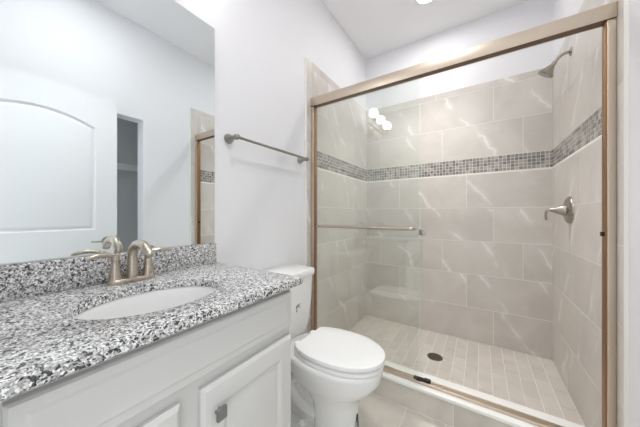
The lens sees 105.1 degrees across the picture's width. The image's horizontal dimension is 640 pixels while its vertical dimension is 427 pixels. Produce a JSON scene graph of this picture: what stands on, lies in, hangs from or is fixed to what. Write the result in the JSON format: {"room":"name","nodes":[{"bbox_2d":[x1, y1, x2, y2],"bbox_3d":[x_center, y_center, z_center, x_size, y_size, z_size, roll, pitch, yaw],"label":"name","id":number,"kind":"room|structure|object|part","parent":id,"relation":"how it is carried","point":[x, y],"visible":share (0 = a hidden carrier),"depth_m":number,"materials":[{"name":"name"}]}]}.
{"room":"bathroom","nodes":[
{"label":"bathroom","id":0,"kind":"room"},
{"bbox_2d":[6,0,365,333],"bbox_3d":[-0.266,-0.297,1.612,0.133,2.798,2.888,0,0,33],"label":"wall","id":1,"kind":"structure","parent":0,"point":[272,57],"depth_m":1.62,"materials":[{"name":"white paint"}]},
{"bbox_2d":[0,0,214,264],"bbox_3d":[-0.717,-0.370,0.817,0.006,1.004,0.803,0,0,33],"label":"wall mirror","id":2,"kind":"object","parent":1,"relation":"attached to","point":[107,107],"visible":0.88,"depth_m":0.81,"materials":[{"name":"white mirror"}]},
{"bbox_2d":[0,243,215,301],"bbox_3d":[-0.697,0.179,0.834,0.019,0.093,0.754,0,0,33],"label":"backsplash","id":3,"kind":"structure","parent":1,"relation":"attached to","point":[19,280],"depth_m":0.74,"materials":[{"name":"grey stone"}]},
{"bbox_2d":[224,134,308,163],"bbox_3d":[-0.266,-0.377,1.440,0.080,0.050,0.624,0,0,33],"label":"towel bar","id":4,"kind":"object","parent":1,"relation":"attached to","point":[228,138],"visible":1,"depth_m":1.29,"materials":[{"name":"silver metal"}]},
{"bbox_3d":[-0.423,-0.377,1.200,0.080,0.050,0.050,0,0,33],"label":"post","id":5,"kind":"part","parent":4,"relation":"part of","materials":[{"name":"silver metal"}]},
{"bbox_3d":[-0.109,-0.377,1.680,0.080,0.050,0.050,0,0,33],"label":"post","id":6,"kind":"part","parent":4,"relation":"part of","materials":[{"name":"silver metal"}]},
{"bbox_2d":[322,0,527,59],"bbox_3d":[0.415,-1.746,1.167,1.760,0.100,2.888,0,0,33],"label":"ceiling","id":7,"kind":"structure","parent":0,"point":[375,27],"depth_m":2.12,"materials":[{"name":"white paint"}]},
{"bbox_2d":[414,0,433,5],"bbox_3d":[0.822,-1.692,1.899,0.184,0.008,0.184,0,0,33],"label":"recessed light","id":8,"kind":"object","parent":7,"relation":"in","point":[417,2],"visible":1,"depth_m":1.95,"materials":[{"name":"white paint"}]},
{"bbox_2d":[366,0,553,359],"bbox_3d":[1.169,-0.297,2.320,1.520,2.798,0.133,0,0,33],"label":"wall","id":9,"kind":"structure","parent":0,"point":[462,156],"depth_m":2.16,"materials":[{"name":"beige tile"}]},
{"bbox_2d":[350,315,584,426],"bbox_3d":[0.415,1.151,1.167,1.760,0.100,2.888,0,0,33],"label":"floor","id":10,"kind":"structure","parent":0,"point":[530,381],"depth_m":1.72,"materials":[{"name":"tile"}]},
{"bbox_2d":[0,289,290,426],"bbox_3d":[-0.477,0.675,0.718,0.513,0.852,0.689,0,0,33],"label":"vanity cabinet","id":11,"kind":"object","parent":10,"relation":"on","point":[233,368],"visible":0.92,"depth_m":0.57,"materials":[{"name":"white paint"}]},
{"bbox_2d":[0,262,302,400],"bbox_3d":[-0.486,0.237,0.704,0.515,0.024,0.766,0,0,33],"label":"countertop","id":12,"kind":"structure","parent":11,"relation":"on","point":[41,341],"depth_m":0.53,"materials":[{"name":"grey stone"}]},
{"bbox_2d":[84,239,172,285],"bbox_3d":[-0.621,0.153,0.822,0.179,0.144,0.179,0,0,-11],"label":"faucet","id":13,"kind":"object","parent":12,"relation":"on","point":[115,278],"visible":1,"depth_m":0.80,"materials":[{"name":"silver metal"}]},
{"bbox_3d":[-0.673,0.130,0.757,0.019,0.022,0.084,0,0,23],"label":"lever","id":14,"kind":"part","parent":13,"relation":"part of","materials":[{"name":"silver metal"}]},
{"bbox_3d":[-0.660,0.169,0.790,0.037,0.084,0.037,0,0,33],"label":"handle","id":15,"kind":"part","parent":13,"relation":"part of","materials":[{"name":"silver metal"}]},
{"bbox_3d":[-0.634,0.217,0.829,0.043,0.016,0.136,0,0,33],"label":"plate","id":16,"kind":"part","parent":13,"relation":"part of","materials":[{"name":"silver metal"}]},
{"bbox_3d":[-0.586,0.146,0.797,0.154,0.130,0.037,0,0,33],"label":"spout","id":17,"kind":"part","parent":13,"relation":"part of","materials":[{"name":"silver metal"}]},
{"bbox_3d":[-0.609,0.169,0.868,0.037,0.084,0.037,0,0,33],"label":"handle","id":18,"kind":"part","parent":13,"relation":"part of","materials":[{"name":"silver metal"}]},
{"bbox_3d":[-0.584,0.130,0.894,0.019,0.022,0.084,0,0,43],"label":"lever","id":19,"kind":"part","parent":13,"relation":"part of","materials":[{"name":"silver metal"}]},
{"bbox_2d":[73,286,216,319],"bbox_3d":[-0.462,0.328,0.691,0.315,0.156,0.388,0,0,33],"label":"sink basin","id":20,"kind":"object","parent":12,"relation":"in","point":[156,300],"visible":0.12,"depth_m":0.79,"materials":[{"name":"white ceramic"}]},
{"bbox_3d":[-0.384,0.711,0.451,0.020,0.571,0.245,0,0,33],"label":"cabinet door","id":21,"kind":"part","parent":11,"relation":"part of","materials":[{"name":"white paint"}]},
{"bbox_3d":[-0.251,0.497,0.616,0.022,0.031,0.027,0,0,33],"label":"knob","id":22,"kind":"part","parent":11,"relation":"part of","materials":[{"name":"grey metal"}]},
{"bbox_3d":[-0.198,0.711,0.736,0.020,0.571,0.337,0,0,33],"label":"cabinet door","id":23,"kind":"part","parent":11,"relation":"part of","materials":[{"name":"white paint"}]},
{"bbox_2d":[264,264,384,426],"bbox_3d":[-0.024,0.708,1.225,0.701,0.787,0.422,0,0,33],"label":"toilet","id":24,"kind":"object","parent":10,"relation":"on","point":[333,369],"visible":0.76,"depth_m":1.09,"materials":[{"name":"white ceramic"}]},
{"bbox_3d":[-0.227,0.335,1.357,0.217,0.041,0.422,0,0,33],"label":"tank lid","id":25,"kind":"part","parent":24,"relation":"part of","materials":[{"name":"white ceramic"}]},
{"bbox_3d":[-0.229,0.524,1.359,0.201,0.336,0.402,0,0,33],"label":"tank","id":26,"kind":"part","parent":24,"relation":"part of","materials":[{"name":"white ceramic"}]},
{"bbox_3d":[0.102,0.648,1.142,0.392,0.019,0.304,0,0,33],"label":"seat","id":27,"kind":"part","parent":24,"relation":"part of","materials":[{"name":"white plastic"}]},
{"bbox_3d":[0.106,0.622,1.139,0.389,0.022,0.306,0,0,33],"label":"lid","id":28,"kind":"part","parent":24,"relation":"part of","materials":[{"name":"white plastic"}]},
{"bbox_2d":[427,353,442,360],"bbox_3d":[0.888,1.099,1.895,0.110,0.004,0.110,0,0,33],"label":"shower drain","id":29,"kind":"object","parent":10,"relation":"on","point":[433,356],"visible":1,"depth_m":1.89,"materials":[{"name":"metal"}]},
{"bbox_2d":[372,378,512,426],"bbox_3d":[0.581,1.040,1.421,1.494,0.124,0.135,0,0,33],"label":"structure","id":30,"kind":"structure","parent":10,"relation":"on","point":[445,412],"depth_m":1.32,"materials":[{"name":"tile"}]},
{"bbox_2d":[382,360,585,426],"bbox_3d":[0.581,0.967,1.421,1.494,0.021,0.155,0,0,33],"label":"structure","id":31,"kind":"structure","parent":30,"relation":"on","point":[495,415],"depth_m":1.27,"materials":[{"name":"white stone"}]},
{"bbox_2d":[310,1,616,426],"bbox_3d":[0.557,0.054,1.383,1.493,1.804,0.092,0,0,33],"label":"shower door frame","id":32,"kind":"structure","parent":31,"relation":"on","point":[604,16],"depth_m":1.03,"materials":[{"name":"beige metal"}]},
{"bbox_3d":[0.567,-0.817,1.400,1.493,0.061,0.048,0,0,33],"label":"header rail","id":33,"kind":"part","parent":32,"relation":"part of","materials":[{"name":"beige metal"}]},
{"bbox_2d":[552,0,639,426],"bbox_3d":[1.096,-0.297,0.722,0.133,2.798,2.888,0,0,33],"label":"wall","id":34,"kind":"structure","parent":0,"point":[577,77],"depth_m":1.20,"materials":[{"name":"beige tile"}]},
{"bbox_2d":[538,47,571,77],"bbox_3d":[1.454,-0.929,1.526,0.148,0.147,0.094,0,0,33],"label":"shower","id":35,"kind":"object","parent":34,"relation":"attached to","point":[548,72],"visible":1,"depth_m":1.51,"materials":[{"name":"silver metal"}]},
{"bbox_3d":[1.422,-0.882,1.551,0.063,0.048,0.077,0,0,33],"label":"spray plate","id":36,"kind":"part","parent":35,"relation":"part of","materials":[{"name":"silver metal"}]},
{"bbox_3d":[1.473,-0.961,1.494,0.075,0.050,0.019,0,0,42],"label":"arm","id":37,"kind":"part","parent":35,"relation":"part of","materials":[{"name":"silver metal"}]},
{"bbox_2d":[544,196,573,223],"bbox_3d":[1.468,-0.026,1.520,0.117,0.166,0.166,0,0,33],"label":"shower valve","id":38,"kind":"object","parent":34,"relation":"attached to","point":[566,210],"visible":1,"depth_m":1.48,"materials":[{"name":"silver metal"}]},
{"bbox_3d":[1.429,-0.001,1.539,0.030,0.073,0.020,0,0,33],"label":"lever","id":39,"kind":"part","parent":38,"relation":"part of","materials":[{"name":"silver metal"}]},
{"bbox_3d":[1.469,-0.026,1.519,0.072,0.072,0.072,0,0,33],"label":"handle","id":40,"kind":"part","parent":38,"relation":"part of","materials":[{"name":"silver metal"}]}
]}

